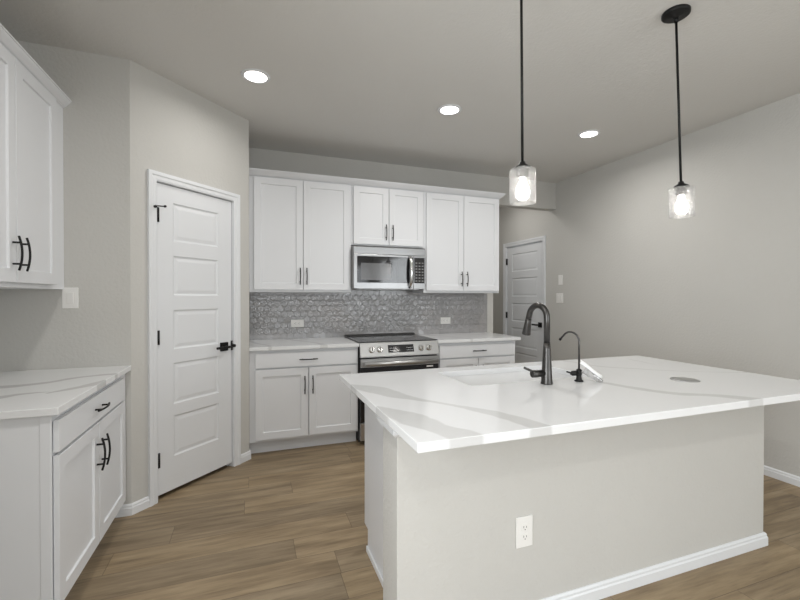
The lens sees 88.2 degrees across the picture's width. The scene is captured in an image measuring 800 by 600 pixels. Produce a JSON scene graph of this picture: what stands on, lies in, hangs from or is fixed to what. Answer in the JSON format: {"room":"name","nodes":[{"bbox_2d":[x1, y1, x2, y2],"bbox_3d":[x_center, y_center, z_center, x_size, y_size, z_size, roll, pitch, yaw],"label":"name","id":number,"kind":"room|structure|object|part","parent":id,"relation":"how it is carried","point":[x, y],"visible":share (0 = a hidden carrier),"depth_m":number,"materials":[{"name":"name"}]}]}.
{"room":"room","nodes":[
{"label":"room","id":0,"kind":"room"},
{"bbox_2d":[0,40,131,504],"bbox_3d":[-1.966,-0.073,2.461,0.645,2.772,0.120,0,0,-20],"label":"wall","id":1,"kind":"structure","parent":0,"point":[36,333],"depth_m":2.44,"materials":[{"name":"beige paint"}]},
{"bbox_2d":[62,288,78,307],"bbox_3d":[-1.924,-0.012,2.407,0.078,0.122,0.011,0,0,-20],"label":"light switch","id":2,"kind":"object","parent":1,"relation":"attached to","point":[69,295],"visible":1,"depth_m":2.40,"materials":[{"name":"white plastic"}]},
{"bbox_2d":[130,60,248,502],"bbox_3d":[-1.494,-0.077,2.973,0.120,2.772,0.955,0,1,25],"label":"wall","id":3,"kind":"structure","parent":0,"point":[175,130],"depth_m":2.74,"materials":[{"name":"beige paint"}]},
{"bbox_2d":[115,448,250,517],"bbox_3d":[-1.461,1.275,2.958,0.080,0.068,1.092,0,1,26],"label":"baseboard","id":4,"kind":"structure","parent":3,"relation":"attached to","point":[130,509],"depth_m":2.55,"materials":[{"name":"white paint"}]},
{"bbox_2d":[147,169,240,506],"bbox_3d":[-1.469,0.240,2.962,0.176,2.138,0.743,0,1,25],"label":"door","id":5,"kind":"structure","parent":3,"relation":"in","point":[194,295],"depth_m":2.92,"materials":[{"name":"white paint"}]},
{"bbox_3d":[-1.337,0.357,3.097,0.050,0.020,0.124,0,1,25],"label":"lever","id":6,"kind":"part","parent":5,"relation":"part of","materials":[{"name":"black metal"}]},
{"bbox_2d":[0,0,799,182],"bbox_3d":[0.913,-1.493,0.850,5.208,0.100,11.240,0,0,-20],"label":"ceiling","id":7,"kind":"structure","parent":0,"point":[363,80],"depth_m":2.56,"materials":[{"name":"paint"}]},
{"bbox_2d":[241,68,270,83],"bbox_3d":[-0.939,-1.456,2.689,0.186,0.008,0.186,0,0,-20],"label":"recessed light","id":8,"kind":"object","parent":7,"relation":"in","point":[253,75],"visible":1,"depth_m":2.68,"materials":[{"name":"white paint"}]},
{"bbox_2d":[245,71,266,81],"bbox_3d":[-0.939,-1.457,2.689,0.139,0.004,0.139,0,0,-20],"label":"diffuser","id":9,"kind":"object","parent":8,"relation":"attached to","point":[251,76],"depth_m":2.69,"materials":[{"name":"white plastic"}]},
{"bbox_2d":[437,104,461,114],"bbox_3d":[0.381,-1.459,3.171,0.186,0.008,0.186,0,0,-20],"label":"recessed light","id":10,"kind":"object","parent":7,"relation":"in","point":[448,109],"visible":1,"depth_m":3.16,"materials":[{"name":"white"}]},
{"bbox_2d":[440,106,458,113],"bbox_3d":[0.381,-1.460,3.171,0.139,0.004,0.139,0,0,-20],"label":"diffuser","id":11,"kind":"object","parent":10,"relation":"attached to","point":[443,109],"depth_m":3.16,"materials":[{"name":"white plastic"}]},
{"bbox_2d":[510,0,535,201],"bbox_3d":[0.522,-0.934,1.782,0.129,1.033,0.126,0,0,-20],"label":"pendant light","id":12,"kind":"object","parent":7,"relation":"hanging from","point":[522,192],"visible":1,"depth_m":1.77,"materials":[{"name":"black metal"}]},
{"bbox_3d":[0.526,-1.005,1.781,0.020,0.841,0.011,0,0,0],"label":"stem","id":13,"kind":"part","parent":12,"relation":"part of","materials":[{"name":"black metal"}]},
{"bbox_2d":[516,168,528,178],"bbox_3d":[0.530,-0.545,1.784,0.052,0.034,0.052,-1,1,-20],"label":"socket","id":14,"kind":"object","parent":12,"relation":"attached to","point":[521,173],"depth_m":1.77,"materials":[{"name":"white metal"}]},
{"bbox_3d":[0.530,-0.479,1.785,0.060,0.098,0.060,-1,0,-20],"label":"bulb","id":15,"kind":"part","parent":12,"relation":"part of","materials":[{"name":"white glass"}]},
{"bbox_3d":[0.530,-0.492,1.785,0.112,0.146,0.112,-1,0,-20],"label":"lamp shade","id":16,"kind":"part","parent":12,"relation":"part of","materials":[{"name":"clear glass"}]},
{"bbox_2d":[577,130,600,137],"bbox_3d":[1.666,-1.461,3.639,0.186,0.008,0.186,0,0,-20],"label":"recessed light","id":17,"kind":"object","parent":7,"relation":"in","point":[588,133],"visible":1,"depth_m":3.62,"materials":[{"name":"white"}]},
{"bbox_2d":[580,131,597,136],"bbox_3d":[1.666,-1.462,3.639,0.139,0.004,0.139,0,0,-20],"label":"diffuser","id":18,"kind":"object","parent":17,"relation":"attached to","point":[585,133],"depth_m":3.62,"materials":[{"name":"white plastic"}]},
{"bbox_2d":[661,4,694,217],"bbox_3d":[1.408,-0.936,2.092,0.154,1.033,0.132,0,0,-20],"label":"pendant light","id":19,"kind":"object","parent":7,"relation":"hanging from","point":[676,13],"visible":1,"depth_m":2.08,"materials":[{"name":"black metal"}]},
{"bbox_3d":[1.410,-1.007,2.089,0.042,0.840,0.011,0,0,0],"label":"stem","id":20,"kind":"part","parent":19,"relation":"part of","materials":[{"name":"black metal"}]},
{"bbox_2d":[675,187,686,195],"bbox_3d":[1.426,-0.548,2.093,0.052,0.034,0.052,-2,0,-20],"label":"socket","id":21,"kind":"object","parent":19,"relation":"attached to","point":[679,191],"depth_m":2.08,"materials":[{"name":"white metal"}]},
{"bbox_3d":[1.429,-0.482,2.094,0.060,0.098,0.060,-2,0,-20],"label":"bulb","id":22,"kind":"part","parent":19,"relation":"part of","materials":[{"name":"white glass"}]},
{"bbox_2d":[249,148,555,339],"bbox_3d":[-0.385,-0.088,4.444,4.968,2.772,0.120,0,0,-20],"label":"wall","id":23,"kind":"structure","parent":0,"point":[258,158],"depth_m":4.56,"materials":[{"name":"beige paint"}]},
{"bbox_2d":[249,176,350,292],"bbox_3d":[-0.956,-0.606,3.974,0.933,1.065,0.365,0,0,-20],"label":"upper cabinet","id":24,"kind":"object","parent":23,"relation":"attached to","point":[300,231],"visible":1,"depth_m":3.83,"materials":[{"name":"white paint"}]},
{"bbox_3d":[-1.109,-0.602,3.776,0.431,1.014,0.019,0,0,-20],"label":"door","id":25,"kind":"part","parent":24,"relation":"part of","materials":[{"name":"white paint"}]},
{"bbox_3d":[-0.694,-0.603,3.926,0.441,1.014,0.019,0,0,-20],"label":"door","id":26,"kind":"part","parent":24,"relation":"part of","materials":[{"name":"white paint"}]},
{"bbox_2d":[249,290,486,339],"bbox_3d":[-0.211,0.139,4.440,2.647,0.490,0.008,0,0,-20],"label":"backsplash","id":27,"kind":"structure","parent":23,"relation":"attached to","point":[271,314],"depth_m":4.37,"materials":[{"name":"grey tile"}]},
{"bbox_2d":[291,319,303,326],"bbox_3d":[-1.028,0.234,4.135,0.125,0.075,0.009,0,0,-20],"label":"wall outlet","id":28,"kind":"object","parent":27,"relation":"attached to","point":[294,323],"visible":1,"depth_m":4.13,"materials":[{"name":"white plastic"}]},
{"bbox_2d":[440,317,449,323],"bbox_3d":[0.518,0.235,4.695,0.125,0.075,0.009,0,0,-20],"label":"wall outlet","id":29,"kind":"object","parent":27,"relation":"attached to","point":[443,320],"visible":1,"depth_m":4.69,"materials":[{"name":"white plastic"}]},
{"bbox_2d":[351,185,422,247],"bbox_3d":[-0.157,-0.839,4.261,0.760,0.602,0.365,0,0,-20],"label":"upper cabinet","id":30,"kind":"object","parent":23,"relation":"attached to","point":[380,217],"visible":0.97,"depth_m":4.11,"materials":[{"name":"white paint"}]},
{"bbox_3d":[-0.284,-0.830,4.073,0.358,0.562,0.019,0,0,-20],"label":"door","id":31,"kind":"part","parent":30,"relation":"part of","materials":[{"name":"white paint"}]},
{"bbox_2d":[249,168,505,198],"bbox_3d":[-0.091,-1.145,4.123,2.662,0.056,0.054,0,0,-20],"label":"crown molding","id":32,"kind":"structure","parent":30,"relation":"attached to","point":[252,171],"depth_m":4.04,"materials":[{"name":"white paint"}]},
{"bbox_2d":[351,246,424,289],"bbox_3d":[-0.147,-0.315,4.215,0.746,0.416,0.464,0,0,-20],"label":"microwave","id":33,"kind":"object","parent":30,"relation":"attached to","point":[372,267],"visible":1,"depth_m":4.05,"materials":[{"name":"grey metal"}]},
{"bbox_3d":[-0.158,-0.277,4.051,0.612,0.333,0.026,0,0,-20],"label":"door","id":34,"kind":"part","parent":33,"relation":"part of","materials":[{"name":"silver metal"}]},
{"bbox_3d":[0.107,-0.281,4.099,0.033,0.335,0.072,0,0,-20],"label":"handle","id":35,"kind":"part","parent":33,"relation":"part of","materials":[{"name":"silver metal"}]},
{"bbox_3d":[0.194,-0.277,4.178,0.131,0.333,0.026,0,0,-20],"label":"control panel","id":36,"kind":"part","parent":33,"relation":"part of","materials":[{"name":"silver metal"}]},
{"bbox_3d":[0.061,-0.831,4.197,0.364,0.562,0.019,0,0,-20],"label":"door","id":37,"kind":"part","parent":30,"relation":"part of","materials":[{"name":"white paint"}]},
{"bbox_2d":[413,192,498,292],"bbox_3d":[0.629,-0.609,4.548,0.910,1.065,0.365,0,0,-20],"label":"upper cabinet","id":38,"kind":"object","parent":23,"relation":"attached to","point":[461,233],"visible":0.99,"depth_m":4.40,"materials":[{"name":"white paint"}]},
{"bbox_3d":[0.474,-0.606,4.349,0.431,1.014,0.019,0,0,-20],"label":"door","id":39,"kind":"part","parent":38,"relation":"part of","materials":[{"name":"white paint"}]},
{"bbox_3d":[0.888,-0.606,4.498,0.436,1.014,0.019,0,0,-20],"label":"door","id":40,"kind":"part","parent":38,"relation":"part of","materials":[{"name":"white paint"}]},
{"bbox_2d":[65,439,799,599],"bbox_3d":[0.911,1.379,0.873,5.208,0.100,11.240,0,0,-20],"label":"floor","id":41,"kind":"structure","parent":0,"point":[287,524],"depth_m":2.19,"materials":[{"name":"brown wood"}]},
{"bbox_2d":[0,374,125,599],"bbox_3d":[-1.755,0.875,1.947,0.669,0.884,0.998,0,0,-20],"label":"base cabinet","id":42,"kind":"object","parent":41,"relation":"on","point":[63,475],"visible":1,"depth_m":1.59,"materials":[{"name":"white paint"}]},
{"bbox_3d":[-1.632,0.880,1.466,0.574,0.884,0.003,0,0,-20],"label":"panel","id":43,"kind":"part","parent":42,"relation":"part of","materials":[{"name":"white paint"}]},
{"bbox_2d":[0,365,130,419],"bbox_3d":[-1.771,0.418,1.931,0.646,0.030,1.018,0,0,-20],"label":"countertop","id":44,"kind":"structure","parent":42,"relation":"on","point":[47,392],"depth_m":1.90,"materials":[{"name":"stone"}]},
{"bbox_3d":[-1.396,0.890,1.795,0.019,0.587,0.443,0,0,-20],"label":"door","id":45,"kind":"part","parent":42,"relation":"part of","materials":[{"name":"white paint"}]},
{"bbox_3d":[-1.471,0.521,1.999,0.019,0.123,0.884,0,0,-20],"label":"drawer","id":46,"kind":"part","parent":42,"relation":"part of","materials":[{"name":"white paint"}]},
{"bbox_3d":[-1.433,0.740,1.982,0.039,0.158,0.009,0,0,-20],"label":"handle","id":47,"kind":"part","parent":42,"relation":"part of","materials":[{"name":"black metal"}]},
{"bbox_3d":[-1.444,0.520,2.009,0.039,0.009,0.158,0,0,-20],"label":"handle","id":48,"kind":"part","parent":42,"relation":"part of","materials":[{"name":"black metal"}]},
{"bbox_3d":[-1.457,0.740,2.048,0.039,0.158,0.009,0,0,-20],"label":"handle","id":49,"kind":"part","parent":42,"relation":"part of","materials":[{"name":"black metal"}]},
{"bbox_3d":[-1.548,0.887,2.216,0.019,0.587,0.441,0,0,-20],"label":"door","id":50,"kind":"part","parent":42,"relation":"part of","materials":[{"name":"white paint"}]},
{"bbox_2d":[249,347,357,453],"bbox_3d":[-0.909,0.861,3.841,0.924,0.884,0.669,0,0,-20],"label":"base cabinet","id":51,"kind":"object","parent":41,"relation":"on","point":[298,398],"visible":0.94,"depth_m":3.56,"materials":[{"name":"white paint"}]},
{"bbox_3d":[-1.000,0.877,3.503,0.432,0.587,0.019,0,0,-20],"label":"door","id":52,"kind":"part","parent":51,"relation":"part of","materials":[{"name":"white paint"}]},
{"bbox_2d":[249,337,358,350],"bbox_3d":[-0.911,0.403,3.849,0.928,0.030,0.648,0,0,-20],"label":"countertop","id":53,"kind":"structure","parent":51,"relation":"on","point":[327,342],"depth_m":3.69,"materials":[{"name":"stone"}]},
{"bbox_3d":[-0.795,0.508,3.575,0.864,0.123,0.019,0,0,-20],"label":"drawer","id":54,"kind":"part","parent":51,"relation":"part of","materials":[{"name":"white paint"}]},
{"bbox_3d":[-0.589,0.876,3.652,0.428,0.587,0.019,0,0,-20],"label":"door","id":55,"kind":"part","parent":51,"relation":"part of","materials":[{"name":"white paint"}]},
{"bbox_2d":[365,404,382,586],"bbox_3d":[0.823,0.875,2.324,1.994,0.884,0.619,0,0,-20],"label":"base cabinet","id":56,"kind":"object","parent":41,"relation":"on","point":[373,427],"visible":0.1,"depth_m":2.05,"materials":[{"name":"white paint"}]},
{"bbox_3d":[-0.090,1.304,1.933,0.010,0.030,0.495,0,0,-20],"label":"shoe molding","id":57,"kind":"part","parent":56,"relation":"part of","materials":[{"name":"white paint"}]},
{"bbox_2d":[339,355,799,452],"bbox_3d":[0.878,0.420,2.075,2.162,0.030,1.114,0,0,-20],"label":"countertop","id":58,"kind":"structure","parent":56,"relation":"on","point":[430,410],"depth_m":1.72,"materials":[{"name":"stone"}]},
{"bbox_2d":[450,371,573,385],"bbox_3d":[0.611,0.541,2.245,0.765,0.215,0.413,0,0,-20],"label":"sink","id":59,"kind":"object","parent":58,"relation":"in","point":[510,377],"visible":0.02,"depth_m":2.43,"materials":[{"name":"white ceramic"}]},
{"bbox_2d":[522,302,552,384],"bbox_3d":[0.639,0.208,2.040,0.159,0.392,0.190,0,0,-20],"label":"kitchen faucet","id":60,"kind":"object","parent":58,"relation":"on","point":[545,373],"visible":1,"depth_m":1.98,"materials":[{"name":"black metal"}]},
{"bbox_3d":[0.683,0.109,2.050,0.030,0.195,0.155,0,1,-26],"label":"spout","id":61,"kind":"part","parent":60,"relation":"part of","materials":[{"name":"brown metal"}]},
{"bbox_2d":[559,331,583,381],"bbox_3d":[0.863,0.280,2.076,0.094,0.248,0.095,0,0,-5],"label":"filtered water faucet","id":62,"kind":"object","parent":58,"relation":"on","point":[578,373],"visible":1,"depth_m":2.05,"materials":[{"name":"black metal"}]},
{"bbox_3d":[0.857,0.250,2.081,0.098,0.188,0.010,0,1,40],"label":"spout","id":63,"kind":"part","parent":62,"relation":"part of","materials":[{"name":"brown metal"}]},
{"bbox_3d":[0.850,0.362,2.039,0.063,0.026,0.026,0,0,-20],"label":"lever","id":64,"kind":"part","parent":62,"relation":"part of","materials":[{"name":"black metal"}]},
{"bbox_2d":[580,360,601,378],"bbox_3d":[0.939,0.355,2.029,0.128,0.125,0.017,0,0,-11],"label":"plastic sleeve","id":65,"kind":"object","parent":58,"relation":"on","point":[583,363],"visible":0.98,"depth_m":2.03,"materials":[{"name":"white"}]},
{"bbox_2d":[670,377,699,381],"bbox_3d":[1.444,0.403,2.092,0.127,0.004,0.127,0,0,-20],"label":"outlet","id":66,"kind":"object","parent":58,"relation":"attached to","point":[682,379],"visible":1,"depth_m":2.08,"materials":[{"name":"grey plastic"}]},
{"bbox_2d":[345,333,438,441],"bbox_3d":[-0.091,0.832,4.093,0.774,0.938,0.718,0,0,-20],"label":"range","id":67,"kind":"object","parent":41,"relation":"on","point":[384,352],"visible":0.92,"depth_m":3.81,"materials":[{"name":"grey metal"}]},
{"bbox_3d":[0.001,1.184,3.840,0.766,0.158,0.046,0,0,-20],"label":"drawer","id":68,"kind":"part","parent":67,"relation":"part of","materials":[{"name":"silver metal"}]},
{"bbox_3d":[-0.206,0.367,4.407,0.770,0.014,0.043,0,0,-20],"label":"vent trim","id":69,"kind":"part","parent":67,"relation":"part of","materials":[{"name":"black metal"}]},
{"bbox_2d":[345,334,437,342],"bbox_3d":[-0.105,0.381,4.129,0.774,0.008,0.610,0,0,-20],"label":"cooktop","id":70,"kind":"object","parent":67,"relation":"in","point":[359,338],"depth_m":4.05,"materials":[{"name":"black glass"}]},
{"bbox_3d":[0.001,0.814,3.837,0.766,0.569,0.046,0,0,-20],"label":"oven door","id":71,"kind":"part","parent":67,"relation":"part of","materials":[{"name":"black glass"}]},
{"bbox_3d":[0.003,0.453,3.830,0.770,0.130,0.056,0,0,-20],"label":"control panel","id":72,"kind":"part","parent":67,"relation":"part of","materials":[{"name":"silver metal"}]},
{"bbox_3d":[0.021,0.572,3.782,0.710,0.038,0.060,0,0,-20],"label":"handle","id":73,"kind":"part","parent":67,"relation":"part of","materials":[{"name":"silver metal"}]},
{"bbox_2d":[437,340,514,367],"bbox_3d":[0.685,0.858,4.418,0.896,0.884,0.669,0,0,-20],"label":"base cabinet","id":74,"kind":"object","parent":41,"relation":"on","point":[462,354],"visible":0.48,"depth_m":4.13,"materials":[{"name":"white paint"}]},
{"bbox_3d":[0.580,0.873,4.075,0.422,0.587,0.019,0,0,-20],"label":"door","id":75,"kind":"part","parent":74,"relation":"part of","materials":[{"name":"white paint"}]},
{"bbox_2d":[416,332,520,342],"bbox_3d":[0.702,0.400,4.433,0.946,0.030,0.648,0,0,-20],"label":"countertop","id":76,"kind":"structure","parent":74,"relation":"on","point":[479,336],"depth_m":4.26,"materials":[{"name":"stone"}]},
{"bbox_3d":[0.786,0.505,4.147,0.866,0.123,0.019,0,0,-20],"label":"drawer","id":77,"kind":"part","parent":74,"relation":"part of","materials":[{"name":"white paint"}]},
{"bbox_3d":[0.987,0.873,4.223,0.430,0.587,0.019,0,0,-20],"label":"door","id":78,"kind":"part","parent":74,"relation":"part of","materials":[{"name":"white paint"}]},
{"bbox_2d":[383,405,763,599],"bbox_3d":[0.945,0.878,1.946,2.096,0.884,0.174,0,0,-20],"label":"wall","id":79,"kind":"structure","parent":0,"point":[605,503],"depth_m":1.77,"materials":[{"name":"beige paint"}]},
{"bbox_2d":[377,415,399,437],"bbox_3d":[0.950,0.465,1.931,2.144,0.057,0.198,0,0,-20],"label":"trim","id":80,"kind":"structure","parent":79,"relation":"attached to","point":[379,419],"depth_m":1.53,"materials":[{"name":"white paint"}]},
{"bbox_2d":[516,515,532,548],"bbox_3d":[0.510,0.950,1.692,0.080,0.125,0.009,0,0,-20],"label":"wall outlet","id":81,"kind":"object","parent":79,"relation":"attached to","point":[524,525],"visible":1,"depth_m":1.69,"materials":[{"name":"white plastic"}]},
{"bbox_2d":[522,523,527,531],"bbox_3d":[0.511,0.931,1.689,0.030,0.029,0.002,0,0,-20],"label":"receptacle","id":82,"kind":"object","parent":81,"relation":"attached to","point":[524,525],"depth_m":1.69,"materials":[{"name":"grey plastic"}]},
{"bbox_2d":[522,533,527,540],"bbox_3d":[0.511,0.970,1.690,0.030,0.029,0.002,0,0,-20],"label":"receptacle","id":83,"kind":"object","parent":81,"relation":"attached to","point":[524,535],"depth_m":1.69,"materials":[{"name":"grey plastic"}]},
{"bbox_2d":[540,532,767,599],"bbox_3d":[0.954,1.286,1.945,2.110,0.068,0.188,0,0,-20],"label":"baseboard","id":84,"kind":"structure","parent":79,"relation":"attached to","point":[641,577],"depth_m":1.95,"materials":[{"name":"white paint"}]},
{"bbox_2d":[493,93,799,476],"bbox_3d":[3.304,-0.062,1.727,0.120,2.772,11.000,0,0,-20],"label":"wall","id":85,"kind":"structure","parent":0,"point":[718,286],"depth_m":3.60,"materials":[{"name":"beige paint"}]},
{"bbox_2d":[503,235,545,362],"bbox_3d":[1.778,0.220,5.864,0.176,2.136,0.945,0,0,-20],"label":"door","id":86,"kind":"structure","parent":85,"relation":"in","point":[524,261],"depth_m":5.83,"materials":[{"name":"white paint"}]},
{"bbox_2d":[556,293,562,302],"bbox_3d":[1.993,-0.024,5.156,0.011,0.122,0.118,0,0,-20],"label":"light switch","id":87,"kind":"object","parent":85,"relation":"attached to","point":[559,296],"visible":1,"depth_m":5.16,"materials":[{"name":"white plastic"}]},
{"bbox_2d":[558,275,562,284],"bbox_3d":[1.998,-0.251,5.140,0.012,0.120,0.072,0,0,-20],"label":"wall control","id":88,"kind":"object","parent":85,"relation":"attached to","point":[560,277],"visible":1,"depth_m":5.13,"materials":[{"name":"white plastic"}]},
{"bbox_2d":[764,465,799,486],"bbox_3d":[3.240,1.290,1.716,0.014,0.068,11.000,0,0,-20],"label":"baseboard","id":89,"kind":"structure","parent":85,"relation":"attached to","point":[786,477],"depth_m":2.99,"materials":[{"name":"white paint"}]},
{"bbox_3d":[-1.203,-0.046,-0.771,0.120,2.772,9.370,0,0,-20],"label":"wall","id":90,"kind":"structure","parent":0,"visible":0},
{"bbox_2d":[0,43,63,288],"bbox_3d":[-1.902,-0.590,1.887,0.372,1.065,0.993,0,0,-20],"label":"upper cabinet","id":91,"kind":"object","parent":90,"relation":"attached to","point":[31,118],"visible":1,"depth_m":1.99,"materials":[{"name":"white paint"}]},
{"bbox_3d":[-1.678,-0.585,1.671,0.019,1.014,0.414,0,0,-20],"label":"door","id":92,"kind":"part","parent":91,"relation":"part of","materials":[{"name":"white paint"}]},
{"bbox_3d":[-1.710,-0.210,1.849,0.039,0.158,0.009,0,0,-20],"label":"handle","id":93,"kind":"part","parent":91,"relation":"part of","materials":[{"name":"black metal"}]},
{"bbox_3d":[-1.734,-0.210,1.915,0.039,0.158,0.009,0,0,-20],"label":"handle","id":94,"kind":"part","parent":91,"relation":"part of","materials":[{"name":"black metal"}]},
{"bbox_2d":[0,23,71,107],"bbox_3d":[-1.764,-1.132,1.933,0.041,0.049,0.993,0,0,-20],"label":"crown molding","id":95,"kind":"structure","parent":91,"relation":"attached to","point":[7,40],"depth_m":2.00,"materials":[{"name":"white paint"}]},
{"bbox_3d":[-1.820,-0.589,2.065,0.019,1.014,0.412,0,0,-20],"label":"door","id":96,"kind":"part","parent":91,"relation":"part of","materials":[{"name":"white paint"}]}
]}

